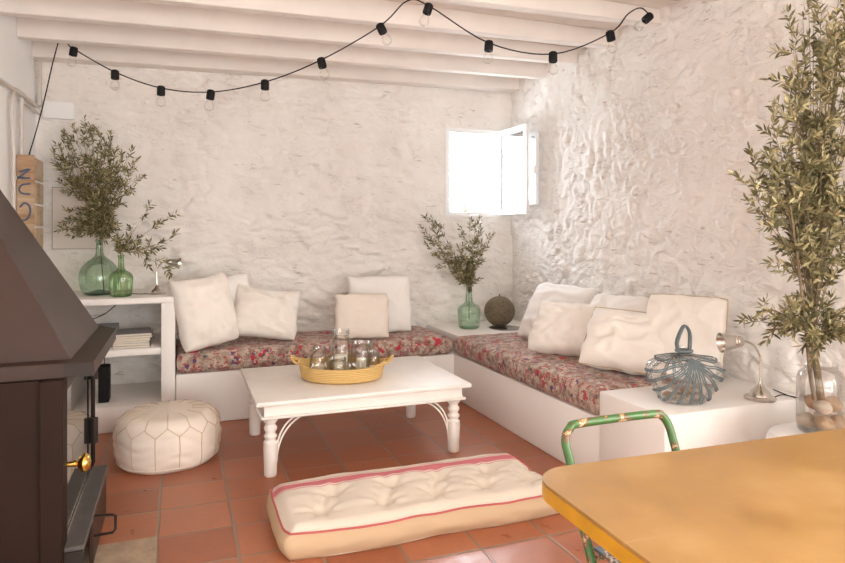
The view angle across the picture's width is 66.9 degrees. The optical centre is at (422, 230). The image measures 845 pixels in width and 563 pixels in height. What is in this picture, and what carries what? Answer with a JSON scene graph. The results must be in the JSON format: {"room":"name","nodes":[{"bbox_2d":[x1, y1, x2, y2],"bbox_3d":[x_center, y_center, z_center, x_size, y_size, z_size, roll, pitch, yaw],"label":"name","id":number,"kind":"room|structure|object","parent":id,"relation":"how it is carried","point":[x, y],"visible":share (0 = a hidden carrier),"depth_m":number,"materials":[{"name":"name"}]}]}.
{"room":"living room","nodes":[
{"label":"living room","id":0,"kind":"room"},
{"bbox_2d":[0,15,35,227],"bbox_3d":[-1.710,-0.100,1.407,0.150,3.000,7.650,0,0,-21],"label":"wall","id":1,"kind":"structure","parent":0,"point":[17,63],"depth_m":4.22,"materials":[{"name":"white paint"}]},
{"bbox_2d":[0,77,40,210],"bbox_3d":[-2.626,-0.253,4.082,0.044,1.407,1.701,0,0,-21],"label":"pipes","id":2,"kind":"object","parent":1,"relation":"attached to","point":[15,90],"visible":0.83,"depth_m":4.12,"materials":[{"name":"grey"}]},
{"bbox_2d":[17,155,42,247],"bbox_3d":[-2.736,-0.117,4.464,0.107,0.795,0.307,0,0,-21],"label":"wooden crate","id":3,"kind":"object","parent":1,"relation":"attached to","point":[29,192],"visible":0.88,"depth_m":4.34,"materials":[{"name":"brown wood"}]},
{"bbox_2d":[38,60,41,105],"bbox_3d":[-2.929,-1.130,4.900,0.025,0.340,0.045,0,0,-21],"label":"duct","id":4,"kind":"object","parent":1,"relation":"attached to","point":[39,62],"visible":0.78,"depth_m":4.88,"materials":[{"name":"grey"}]},
{"bbox_2d":[28,43,58,154],"bbox_3d":[-2.654,-0.922,4.477,0.238,0.778,0.017,0,0,10],"label":"cable","id":5,"kind":"object","parent":1,"relation":"hanging from","point":[57,43],"visible":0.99,"depth_m":4.47,"materials":[{"name":"black plastic"}]},
{"bbox_2d":[35,60,512,385],"bbox_3d":[-1.024,-0.100,5.624,4.340,3.000,0.098,0,0,-21],"label":"wall","id":6,"kind":"structure","parent":0,"point":[306,186],"depth_m":5.56,"materials":[{"name":"paint"}]},
{"bbox_2d":[43,101,74,119],"bbox_3d":[-2.813,-0.930,4.952,0.210,0.130,0.060,0,0,-21],"label":"junction box","id":7,"kind":"object","parent":6,"relation":"attached to","point":[51,110],"visible":0.89,"depth_m":4.93,"materials":[{"name":"white paint"}]},
{"bbox_2d":[52,187,96,248],"bbox_3d":[-2.717,-0.099,5.004,0.312,0.481,0.032,0,0,-21],"label":"door","id":8,"kind":"structure","parent":6,"relation":"attached to","point":[59,240],"depth_m":4.97,"materials":[{"name":"beige"}]},
{"bbox_2d":[32,41,518,92],"bbox_3d":[-1.004,-1.415,5.570,4.140,0.230,0.142,0,0,-21],"label":"ceiling beam","id":9,"kind":"structure","parent":6,"relation":"attached to","point":[41,51],"depth_m":5.38,"materials":[{"name":"white wood"}]},
{"bbox_2d":[85,401,609,562],"bbox_3d":[0.312,1.400,2.126,4.340,0.001,7.750,0,0,-21],"label":"floor","id":10,"kind":"structure","parent":0,"point":[213,511],"depth_m":3.47,"materials":[{"name":"tile"}]},
{"bbox_2d":[84,536,156,562],"bbox_3d":[-1.457,1.397,2.261,0.932,0.006,1.065,0,0,-21],"label":"hearth","id":11,"kind":"object","parent":10,"relation":"on","point":[143,550],"depth_m":2.77,"materials":[{"name":"stone"}]},
{"bbox_2d":[0,190,116,562],"bbox_3d":[-1.686,-0.050,2.678,0.760,2.900,1.014,0,0,-21],"label":"wood stove","id":12,"kind":"object","parent":11,"relation":"on","point":[53,493],"visible":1,"depth_m":2.37,"materials":[{"name":"brown metal"}]},
{"bbox_2d":[0,190,98,363],"bbox_3d":[-1.762,-0.010,2.696,0.623,0.980,0.875,0,0,-21],"label":"hood","id":13,"kind":"object","parent":12,"relation":"attached to","point":[42,319],"depth_m":2.47,"materials":[{"name":"metal"}]},
{"bbox_2d":[0,326,115,381],"bbox_3d":[-1.714,0.506,2.685,0.715,0.052,0.980,0,0,-21],"label":"mantel shelf","id":14,"kind":"object","parent":12,"relation":"attached to","point":[87,355],"depth_m":2.34,"materials":[{"name":"metal"}]},
{"bbox_2d":[74,288,175,433],"bbox_3d":[-2.369,0.935,4.749,1.000,0.930,0.736,0,0,-21],"label":"shelf unit","id":15,"kind":"object","parent":10,"relation":"on","point":[124,397],"visible":0.36,"depth_m":4.57,"materials":[{"name":"white paint"}]},
{"bbox_2d":[78,240,119,295],"bbox_3d":[-2.382,0.266,4.720,0.276,0.404,0.276,0,0,-21],"label":"demijohn","id":16,"kind":"object","parent":15,"relation":"on","point":[95,260],"visible":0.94,"depth_m":4.75,"materials":[{"name":"green glass"}]},
{"bbox_2d":[50,115,146,289],"bbox_3d":[-2.409,-0.221,4.688,0.737,1.321,0.408,0,0,-1],"label":"branch","id":17,"kind":"object","parent":16,"relation":"in","point":[100,222],"visible":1,"depth_m":4.68,"materials":[{"name":"green plant"}]},
{"bbox_2d":[98,364,110,402],"bbox_3d":[-2.293,1.097,4.615,0.070,0.253,0.140,0,0,-21],"label":"speaker","id":18,"kind":"object","parent":15,"relation":"on","point":[104,370],"visible":1,"depth_m":4.55},
{"bbox_2d":[97,323,118,346],"bbox_3d":[-2.350,0.764,4.695,0.200,0.128,0.350,0,0,-21],"label":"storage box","id":19,"kind":"object","parent":15,"relation":"on","point":[112,325],"visible":0.12,"depth_m":4.76,"materials":[{"name":"grey"}]},
{"bbox_2d":[109,255,132,296],"bbox_3d":[-2.158,0.320,4.580,0.160,0.297,0.160,0,0,-21],"label":"glass bottle","id":20,"kind":"object","parent":15,"relation":"on","point":[118,270],"visible":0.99,"depth_m":4.61,"materials":[{"name":"green glass"}]},
{"bbox_2d":[110,200,179,291],"bbox_3d":[-1.988,0.106,4.573,0.548,0.666,0.240,0,0,7],"label":"branch","id":21,"kind":"object","parent":20,"relation":"in","point":[120,247],"visible":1,"depth_m":4.57,"materials":[{"name":"green plant"}]},
{"bbox_2d":[113,342,151,348],"bbox_3d":[-2.112,0.822,4.675,0.242,0.014,0.304,0,0,-20],"label":"magazine","id":22,"kind":"object","parent":15,"relation":"on","point":[141,346],"visible":0.4,"depth_m":4.53,"materials":[{"name":"paper"}]},
{"bbox_2d":[113,336,153,346],"bbox_3d":[-2.107,0.805,4.679,0.242,0.018,0.304,0,0,-17],"label":"magazine","id":23,"kind":"object","parent":22,"relation":"on","point":[152,338],"visible":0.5,"depth_m":4.54,"materials":[{"name":"paper"}]},
{"bbox_2d":[113,337,151,343],"bbox_3d":[-2.117,0.789,4.679,0.242,0.012,0.304,0,0,-18],"label":"magazine","id":24,"kind":"object","parent":23,"relation":"on","point":[151,337],"visible":0.21,"depth_m":4.54,"materials":[{"name":"paper"}]},
{"bbox_2d":[115,338,150,341],"bbox_3d":[-2.115,0.773,4.684,0.242,0.020,0.304,0,0,-21],"label":"magazine","id":25,"kind":"object","parent":24,"relation":"on","point":[134,339],"visible":0.21,"depth_m":4.54,"materials":[{"name":"paper"}]},
{"bbox_2d":[116,329,152,338],"bbox_3d":[-2.102,0.754,4.677,0.242,0.016,0.304,0,0,-22],"label":"magazine","id":26,"kind":"object","parent":25,"relation":"on","point":[142,336],"visible":0.43,"depth_m":4.54,"materials":[{"name":"paper"}]},
{"bbox_2d":[116,327,151,336],"bbox_3d":[-2.114,0.738,4.676,0.242,0.014,0.304,0,0,-25],"label":"magazine","id":27,"kind":"object","parent":26,"relation":"on","point":[147,330],"visible":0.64,"depth_m":4.61,"materials":[{"name":"paper"}]},
{"bbox_2d":[148,258,180,294],"bbox_3d":[-1.921,0.333,4.765,0.231,0.271,0.124,0,0,-5],"label":"desk lamp","id":28,"kind":"object","parent":15,"relation":"on","point":[156,290],"visible":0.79,"depth_m":4.74,"materials":[{"name":"silver metal"}]},
{"bbox_2d":[112,399,221,474],"bbox_3d":[-1.556,1.243,3.923,0.625,0.314,0.594,0,0,-21],"label":"pouf","id":29,"kind":"object","parent":10,"relation":"on","point":[159,438],"visible":1,"depth_m":3.70,"materials":[{"name":"beige leather"}]},
{"bbox_2d":[176,353,453,420],"bbox_3d":[-0.881,1.215,5.318,2.180,0.370,0.736,0,0,-21],"label":"bench","id":30,"kind":"object","parent":10,"relation":"on","point":[226,391],"visible":0.24,"depth_m":4.71,"materials":[{"name":"white paint"}]},
{"bbox_2d":[176,326,451,373],"bbox_3d":[-0.886,0.947,5.284,2.150,0.165,0.731,0,0,-21],"label":"bench cushion","id":31,"kind":"object","parent":30,"relation":"on","point":[242,352],"visible":0.7,"depth_m":4.96,"materials":[{"name":"multicoloured fabric"}]},
{"bbox_2d":[169,271,238,352],"bbox_3d":[-1.612,0.587,4.739,0.287,0.566,0.502,0,0,45],"label":"throw pillow","id":32,"kind":"object","parent":31,"relation":"on","point":[205,316],"visible":1,"depth_m":4.63,"materials":[{"name":"white fabric"}]},
{"bbox_2d":[226,273,249,303],"bbox_3d":[-1.571,0.608,5.120,0.492,0.523,0.234,0,0,-29],"label":"throw pillow","id":33,"kind":"object","parent":31,"relation":"on","point":[234,280],"visible":0.16,"depth_m":5.15,"materials":[{"name":"white fabric"}]},
{"bbox_2d":[234,284,299,339],"bbox_3d":[-1.250,0.645,5.112,0.553,0.451,0.285,0,0,-15],"label":"throw pillow","id":34,"kind":"object","parent":31,"relation":"on","point":[261,313],"visible":0.95,"depth_m":5.04,"materials":[{"name":"white fabric"}]},
{"bbox_2d":[334,293,388,339],"bbox_3d":[-0.492,0.689,5.200,0.446,0.362,0.196,0,0,-6],"label":"throw pillow","id":35,"kind":"object","parent":31,"relation":"on","point":[365,315],"visible":0.97,"depth_m":5.14,"materials":[{"name":"beige fabric"}]},
{"bbox_2d":[348,275,410,331],"bbox_3d":[-0.365,0.629,5.490,0.551,0.482,0.184,0,0,-15],"label":"throw pillow","id":36,"kind":"object","parent":31,"relation":"on","point":[397,288],"visible":0.63,"depth_m":5.47,"materials":[{"name":"white fabric"}]},
{"bbox_2d":[240,356,471,477],"bbox_3d":[-0.479,1.179,4.243,1.323,0.442,0.970,0,0,-21],"label":"coffee table","id":37,"kind":"object","parent":10,"relation":"on","point":[275,392],"visible":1,"depth_m":3.94,"materials":[{"name":"white paint"}]},
{"bbox_2d":[290,355,393,384],"bbox_3d":[-0.523,0.879,4.157,0.522,0.150,0.500,0,0,43],"label":"straw basket","id":38,"kind":"object","parent":37,"relation":"on","point":[356,376],"visible":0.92,"depth_m":4.00,"materials":[{"name":"yellow wicker"}]},
{"bbox_2d":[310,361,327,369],"bbox_3d":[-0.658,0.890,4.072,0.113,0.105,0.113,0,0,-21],"label":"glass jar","id":39,"kind":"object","parent":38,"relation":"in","point":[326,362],"visible":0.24,"depth_m":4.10,"materials":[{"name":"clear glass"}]},
{"bbox_2d":[310,345,328,369],"bbox_3d":[-0.678,0.851,4.202,0.124,0.185,0.124,0,0,-21],"label":"glass jar","id":40,"kind":"object","parent":38,"relation":"in","point":[317,366],"visible":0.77,"depth_m":4.22,"materials":[{"name":"clear glass"}]},
{"bbox_2d":[314,364,323,369],"bbox_3d":[-0.678,0.908,4.202,0.068,0.054,0.068,0,0,-21],"label":"candle","id":41,"kind":"object","parent":40,"relation":"on","point":[318,366],"depth_m":4.18,"materials":[{"name":"beige wax"}]},
{"bbox_2d":[329,356,346,369],"bbox_3d":[-0.538,0.873,4.072,0.116,0.140,0.116,0,0,-21],"label":"glass jar","id":42,"kind":"object","parent":38,"relation":"in","point":[332,359],"visible":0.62,"depth_m":4.11,"materials":[{"name":"clear glass"}]},
{"bbox_2d":[329,328,352,369],"bbox_3d":[-0.541,0.795,4.242,0.156,0.295,0.156,0,0,-21],"label":"glass jar","id":43,"kind":"object","parent":38,"relation":"in","point":[338,364],"visible":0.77,"depth_m":4.27,"materials":[{"name":"clear glass"}]},
{"bbox_2d":[334,354,346,369],"bbox_3d":[-0.541,0.878,4.242,0.086,0.114,0.086,0,0,-21],"label":"candle","id":44,"kind":"object","parent":43,"relation":"on","point":[338,364],"depth_m":4.20,"materials":[{"name":"beige wax"}]},
{"bbox_2d":[348,362,362,369],"bbox_3d":[-0.425,0.893,4.072,0.099,0.100,0.099,0,0,-21],"label":"candle","id":45,"kind":"object","parent":38,"relation":"in","point":[349,364],"visible":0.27,"depth_m":4.10,"materials":[{"name":"beige wax"}]},
{"bbox_2d":[352,340,372,369],"bbox_3d":[-0.398,0.836,4.232,0.140,0.215,0.140,0,0,-21],"label":"glass jar","id":46,"kind":"object","parent":38,"relation":"in","point":[356,363],"visible":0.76,"depth_m":4.26,"materials":[{"name":"clear glass"}]},
{"bbox_2d":[356,357,365,368],"bbox_3d":[-0.398,0.888,4.232,0.077,0.094,0.077,0,0,-21],"label":"candle","id":47,"kind":"object","parent":46,"relation":"on","point":[361,359],"depth_m":4.20,"materials":[{"name":"beige wax"}]},
{"bbox_2d":[366,349,379,367],"bbox_3d":[-0.318,0.856,4.137,0.092,0.175,0.092,0,0,-21],"label":"glass jar","id":48,"kind":"object","parent":38,"relation":"in","point":[377,353],"visible":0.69,"depth_m":4.16,"materials":[{"name":"clear glass"}]},
{"bbox_2d":[266,453,558,560],"bbox_3d":[-0.032,1.325,3.208,1.441,0.150,0.686,0,0,-20],"label":"mattress","id":49,"kind":"object","parent":10,"relation":"on","point":[348,512],"visible":0.94,"depth_m":3.02,"materials":[{"name":"fabric"}]},
{"bbox_2d":[450,350,599,463],"bbox_3d":[0.936,1.215,4.955,0.955,0.370,2.710,0,0,-21],"label":"bench","id":50,"kind":"object","parent":10,"relation":"on","point":[538,417],"visible":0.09,"depth_m":4.26,"materials":[{"name":"white paint"}]},
{"bbox_2d":[427,320,520,350],"bbox_3d":[0.602,0.954,5.877,0.920,0.148,0.750,0,0,-21],"label":"ledge","id":51,"kind":"object","parent":50,"relation":"on","point":[451,330],"visible":0.26,"depth_m":5.72,"materials":[{"name":"white paint"}]},
{"bbox_2d":[457,286,480,328],"bbox_3d":[0.421,0.689,5.800,0.210,0.379,0.210,0,0,-21],"label":"glass vase","id":52,"kind":"object","parent":51,"relation":"on","point":[466,303],"visible":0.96,"depth_m":5.85,"materials":[{"name":"green glass"}]},
{"bbox_2d":[419,214,494,292],"bbox_3d":[0.299,0.315,5.784,0.691,0.969,0.299,0,0,-5],"label":"branch","id":53,"kind":"object","parent":52,"relation":"in","point":[467,278],"visible":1,"depth_m":5.78,"materials":[{"name":"green plant"}]},
{"bbox_2d":[489,325,518,330],"bbox_3d":[0.740,0.872,5.742,0.290,0.014,0.290,0,0,-21],"label":"glass dish","id":54,"kind":"object","parent":51,"relation":"on","point":[506,327],"visible":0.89,"depth_m":5.77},
{"bbox_2d":[484,294,514,325],"bbox_3d":[0.707,0.726,5.880,0.282,0.296,0.282,0,0,-21],"label":"ball","id":55,"kind":"object","parent":54,"relation":"on","point":[499,310],"visible":1,"depth_m":5.78,"materials":[{"name":"brown wicker"}]},
{"bbox_2d":[454,332,681,414],"bbox_3d":[1.039,0.943,4.593,0.941,0.170,1.967,0,0,-21],"label":"bench cushion","id":56,"kind":"object","parent":50,"relation":"on","point":[562,377],"visible":0.59,"depth_m":4.14,"materials":[{"name":"red fabric"}]},
{"bbox_2d":[517,282,595,336],"bbox_3d":[1.053,0.646,5.048,0.556,0.448,0.350,0,0,45],"label":"throw pillow","id":57,"kind":"object","parent":56,"relation":"on","point":[548,291],"visible":0.41,"depth_m":5.07,"materials":[{"name":"white fabric"}]},
{"bbox_2d":[528,300,604,355],"bbox_3d":[1.019,0.686,4.509,0.520,0.367,0.346,0,0,33],"label":"throw pillow","id":58,"kind":"object","parent":56,"relation":"on","point":[560,328],"visible":0.7,"depth_m":4.43,"materials":[{"name":"white fabric"}]},
{"bbox_2d":[591,293,648,314],"bbox_3d":[1.315,0.658,4.398,0.322,0.424,0.485,0,0,-42],"label":"throw pillow","id":59,"kind":"object","parent":56,"relation":"on","point":[611,301],"visible":0.14,"depth_m":4.38,"materials":[{"name":"white fabric"}]},
{"bbox_2d":[578,307,666,376],"bbox_3d":[1.264,0.682,3.948,0.533,0.376,0.365,0,0,32],"label":"throw pillow","id":60,"kind":"object","parent":56,"relation":"on","point":[623,341],"visible":0.81,"depth_m":3.87,"materials":[{"name":"white fabric"}]},
{"bbox_2d":[646,294,727,385],"bbox_3d":[1.537,0.628,3.778,0.473,0.488,0.252,0,0,40],"label":"throw pillow","id":61,"kind":"object","parent":56,"relation":"on","point":[705,317],"visible":0.67,"depth_m":3.71,"materials":[{"name":"white fabric"}]},
{"bbox_2d":[561,410,679,562],"bbox_3d":[0.726,1.000,1.821,0.435,0.816,0.563,0,0,-21],"label":"folding chair","id":62,"kind":"object","parent":10,"relation":"on","point":[591,557],"visible":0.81,"depth_m":2.02,"materials":[{"name":"green paint"}]},
{"bbox_2d":[542,428,844,562],"bbox_3d":[1.253,1.025,1.316,1.612,0.750,1.468,0,0,-21],"label":"dining table","id":63,"kind":"object","parent":10,"relation":"on","point":[777,499],"visible":1,"depth_m":1.54,"materials":[{"name":"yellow wood"}]},
{"bbox_2d":[600,377,808,460],"bbox_3d":[1.508,1.139,3.449,0.960,0.522,0.508,0,0,-21],"label":"block","id":64,"kind":"object","parent":10,"relation":"on","point":[728,417],"visible":0.28,"depth_m":3.25,"materials":[{"name":"white paint"}]},
{"bbox_2d":[644,325,725,404],"bbox_3d":[1.336,0.677,3.270,0.409,0.396,0.271,0,0,3],"label":"basket","id":65,"kind":"object","parent":64,"relation":"on","point":[651,368],"visible":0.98,"depth_m":3.23,"materials":[{"name":"blue metal"}]},
{"bbox_2d":[662,391,670,396],"bbox_3d":[1.260,0.839,3.289,0.052,0.030,0.043,0,0,2],"label":"pebble","id":66,"kind":"object","parent":65,"relation":"in","point":[665,393],"visible":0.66,"depth_m":3.28,"materials":[{"name":"beige stone"}]},
{"bbox_2d":[676,394,684,400],"bbox_3d":[1.302,0.839,3.231,0.043,0.030,0.052,0,0,7],"label":"pebble","id":67,"kind":"object","parent":65,"relation":"in","point":[678,396],"visible":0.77,"depth_m":3.22,"materials":[{"name":"beige stone"}]},
{"bbox_2d":[685,394,690,399],"bbox_3d":[1.340,0.839,3.245,0.043,0.030,0.052,0,0,-26],"label":"pebble","id":68,"kind":"object","parent":65,"relation":"in","point":[687,396],"visible":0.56,"depth_m":3.23,"materials":[{"name":"beige stone"}]},
{"bbox_2d":[681,387,690,393],"bbox_3d":[1.328,0.806,3.233,0.043,0.030,0.052,0,0,-14],"label":"pebble","id":69,"kind":"object","parent":68,"relation":"on","point":[682,388],"visible":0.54,"depth_m":3.22,"materials":[{"name":"brown stone"}]},
{"bbox_2d":[692,393,698,399],"bbox_3d":[1.389,0.839,3.250,0.052,0.030,0.043,0,0,12],"label":"pebble","id":70,"kind":"object","parent":65,"relation":"in","point":[696,396],"visible":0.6,"depth_m":3.23,"materials":[{"name":"beige stone"}]},
{"bbox_2d":[716,332,776,402],"bbox_3d":[1.696,0.703,3.340,0.286,0.347,0.155,0,0,0],"label":"desk lamp","id":71,"kind":"object","parent":64,"relation":"on","point":[725,342],"visible":1,"depth_m":3.32,"materials":[{"name":"silver metal"}]},
{"bbox_2d":[773,389,795,397],"bbox_3d":[1.931,0.864,3.402,0.118,0.023,0.210,0,0,29],"label":"lamp cord","id":72,"kind":"object","parent":64,"relation":"on","point":[773,389],"visible":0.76,"depth_m":3.34,"materials":[{"name":"black plastic"}]},
{"bbox_2d":[766,422,804,438],"bbox_3d":[1.895,1.150,2.844,0.660,0.500,0.480,0,0,-21],"label":"stand","id":73,"kind":"object","parent":10,"relation":"on","point":[785,429],"visible":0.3,"depth_m":2.89,"materials":[{"name":"white paint"}]},
{"bbox_2d":[796,361,844,432],"bbox_3d":[1.781,0.746,2.860,0.196,0.305,0.196,0,0,-21],"label":"vase","id":74,"kind":"object","parent":73,"relation":"on","point":[801,375],"visible":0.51,"depth_m":2.91,"materials":[{"name":"clear glass"}]},
{"bbox_2d":[726,0,844,400],"bbox_3d":[1.708,-0.191,2.840,0.863,1.980,0.453,0,0,-5],"label":"branch","id":75,"kind":"object","parent":74,"relation":"in","point":[809,200],"visible":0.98,"depth_m":2.82,"materials":[{"name":"green plant"}]},
{"bbox_2d":[796,412,814,427],"bbox_3d":[1.724,0.848,2.881,0.080,0.070,0.084,0,0,-21],"label":"stone","id":76,"kind":"object","parent":74,"relation":"on","point":[804,419],"visible":0.94,"depth_m":2.86,"materials":[{"name":"beige stone"}]},
{"bbox_2d":[813,411,831,416],"bbox_3d":[1.819,0.846,2.907,0.080,0.074,0.084,0,0,-21],"label":"stone","id":77,"kind":"object","parent":74,"relation":"on","point":[815,413],"visible":0.11,"depth_m":2.89,"materials":[{"name":"beige stone"}]},
{"bbox_2d":[804,394,816,408],"bbox_3d":[1.774,0.773,2.906,0.076,0.070,0.080,0,0,-21],"label":"stone","id":78,"kind":"object","parent":77,"relation":"on","point":[808,400],"visible":0.32,"depth_m":2.89,"materials":[{"name":"brown stone"}]},
{"bbox_2d":[814,416,835,430],"bbox_3d":[1.758,0.843,2.803,0.080,0.070,0.084,0,0,-21],"label":"stone","id":79,"kind":"object","parent":74,"relation":"on","point":[822,423],"visible":0.87,"depth_m":2.78,"materials":[{"name":"beige stone"}]},
{"bbox_2d":[813,400,832,414],"bbox_3d":[1.763,0.776,2.823,0.079,0.059,0.076,0,0,-21],"label":"stone","id":80,"kind":"object","parent":79,"relation":"on","point":[822,407],"visible":1,"depth_m":2.80,"materials":[{"name":"beige stone"}]},
{"bbox_2d":[829,415,844,428],"bbox_3d":[1.831,0.846,2.826,0.084,0.073,0.080,0,0,-21],"label":"stone","id":81,"kind":"object","parent":74,"relation":"on","point":[839,420],"visible":0.56,"depth_m":2.80,"materials":[{"name":"beige stone"}]},
{"bbox_2d":[825,396,842,411],"bbox_3d":[1.830,0.770,2.857,0.076,0.070,0.072,0,0,-21],"label":"stone","id":82,"kind":"object","parent":81,"relation":"on","point":[835,402],"visible":0.78,"depth_m":2.83,"materials":[{"name":"beige stone"}]},
{"bbox_2d":[387,0,679,46],"bbox_3d":[0.330,-1.580,2.079,4.340,0.100,7.850,0,0,-21],"label":"ceiling","id":83,"kind":"structure","parent":0,"point":[658,4],"depth_m":4.50,"materials":[{"name":"white paint"}]},
{"bbox_2d":[510,0,844,414],"bbox_3d":[1.632,-0.100,4.408,0.069,3.000,4.270,0,0,-21],"label":"wall","id":84,"kind":"structure","parent":0,"point":[640,137],"depth_m":4.28,"materials":[{"name":"paint"}]},
{"bbox_2d":[16,17,546,79],"bbox_3d":[-0.823,-1.421,5.096,4.140,0.218,0.091,0,0,-21],"label":"ceiling beam","id":85,"kind":"structure","parent":84,"relation":"attached to","point":[29,29],"depth_m":4.89,"materials":[{"name":"white wood"}]},
{"bbox_2d":[68,0,653,100],"bbox_3d":[-0.533,-1.077,3.996,3.919,0.614,0.450,0,0,6],"label":"string lights","id":86,"kind":"object","parent":85,"relation":"hanging from","point":[428,7],"visible":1,"depth_m":3.90,"materials":[{"name":"black plastic"}]},
{"bbox_2d":[69,46,77,56],"bbox_3d":[-2.407,-1.198,4.401,0.071,0.141,0.063,0,0,-21],"label":"socket","id":87,"kind":"object","parent":86,"relation":"attached to","point":[73,51],"depth_m":4.38,"materials":[{"name":"black plastic"}]},
{"bbox_2d":[111,69,118,79],"bbox_3d":[-2.076,-1.017,4.320,0.062,0.140,0.062,0,0,-21],"label":"socket","id":88,"kind":"object","parent":86,"relation":"attached to","point":[114,73],"depth_m":4.30,"materials":[{"name":"black plastic"}]},
{"bbox_2d":[157,85,164,95],"bbox_3d":[-1.724,-0.887,4.220,0.062,0.140,0.062,0,0,-21],"label":"socket","id":89,"kind":"object","parent":86,"relation":"attached to","point":[160,89],"depth_m":4.20,"materials":[{"name":"black plastic"}]},
{"bbox_2d":[206,89,214,100],"bbox_3d":[-1.371,-0.841,4.121,0.068,0.141,0.062,0,0,-21],"label":"socket","id":90,"kind":"object","parent":86,"relation":"attached to","point":[210,94],"depth_m":4.10,"materials":[{"name":"black plastic"}]},
{"bbox_2d":[261,79,268,90],"bbox_3d":[-0.992,-0.882,4.030,0.062,0.140,0.062,0,0,-21],"label":"socket","id":91,"kind":"object","parent":86,"relation":"attached to","point":[264,82],"depth_m":4.01,"materials":[{"name":"black plastic"}]},
{"bbox_2d":[317,57,326,68],"bbox_3d":[-0.607,-0.995,3.919,0.078,0.140,0.065,0,0,-21],"label":"socket","id":92,"kind":"object","parent":86,"relation":"attached to","point":[321,62],"depth_m":3.90,"materials":[{"name":"black plastic"}]},
{"bbox_2d":[376,22,386,35],"bbox_3d":[-0.228,-1.169,3.799,0.096,0.136,0.071,0,0,-21],"label":"socket","id":93,"kind":"object","parent":86,"relation":"attached to","point":[380,27],"depth_m":3.78,"materials":[{"name":"black plastic"}]},
{"bbox_2d":[423,2,432,15],"bbox_3d":[0.020,-1.264,3.741,0.084,0.139,0.067,0,0,-21],"label":"socket","id":94,"kind":"object","parent":86,"relation":"attached to","point":[428,7],"depth_m":3.72,"materials":[{"name":"black plastic"}]},
{"bbox_2d":[484,40,492,52],"bbox_3d":[0.383,-1.043,3.740,0.063,0.141,0.062,0,0,-21],"label":"socket","id":95,"kind":"object","parent":86,"relation":"attached to","point":[488,46],"depth_m":3.72,"materials":[{"name":"black plastic"}]},
{"bbox_2d":[549,51,556,62],"bbox_3d":[0.771,-0.989,3.780,0.062,0.140,0.062,0,0,-21],"label":"socket","id":96,"kind":"object","parent":86,"relation":"attached to","point":[552,54],"depth_m":3.76,"materials":[{"name":"black plastic"}]},
{"bbox_2d":[606,30,615,41],"bbox_3d":[1.148,-1.147,3.879,0.071,0.141,0.063,0,0,-21],"label":"socket","id":97,"kind":"object","parent":86,"relation":"attached to","point":[610,34],"depth_m":3.86,"materials":[{"name":"black plastic"}]},
{"bbox_2d":[641,12,653,23],"bbox_3d":[1.375,-1.301,3.981,0.119,0.118,0.081,0,0,-21],"label":"socket","id":98,"kind":"object","parent":86,"relation":"attached to","point":[649,16],"depth_m":3.96,"materials":[{"name":"black plastic"}]},
{"bbox_2d":[0,0,577,64],"bbox_3d":[-0.647,-1.427,4.636,4.140,0.206,0.094,0,0,-21],"label":"ceiling beam","id":99,"kind":"structure","parent":84,"relation":"attached to","point":[104,12],"depth_m":4.44,"materials":[{"name":"white wood"}]},
{"bbox_2d":[122,0,613,48],"bbox_3d":[-0.478,-1.433,4.194,4.140,0.194,0.088,0,0,-21],"label":"ceiling beam","id":100,"kind":"structure","parent":84,"relation":"attached to","point":[364,12],"depth_m":4.31,"materials":[{"name":"white wood"}]},
{"bbox_2d":[446,123,538,216],"bbox_3d":[0.592,-0.568,6.135,0.694,0.859,0.860,0,0,-21],"label":"window","id":101,"kind":"structure","parent":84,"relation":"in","point":[512,154],"depth_m":6.13,"materials":[{"name":"white paint"}]},
{"bbox_2d":[425,0,661,27],"bbox_3d":[-0.292,-1.439,3.707,4.140,0.182,0.090,0,0,-21],"label":"ceiling beam","id":102,"kind":"structure","parent":84,"relation":"attached to","point":[595,10],"depth_m":4.18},
{"bbox_2d":[697,0,717,2],"bbox_3d":[-0.104,-1.439,3.214,4.140,0.182,0.094,0,0,-21],"label":"ceiling beam","id":103,"kind":"structure","parent":84,"relation":"attached to","point":[711,1],"depth_m":3.95,"materials":[{"name":"white wood"}]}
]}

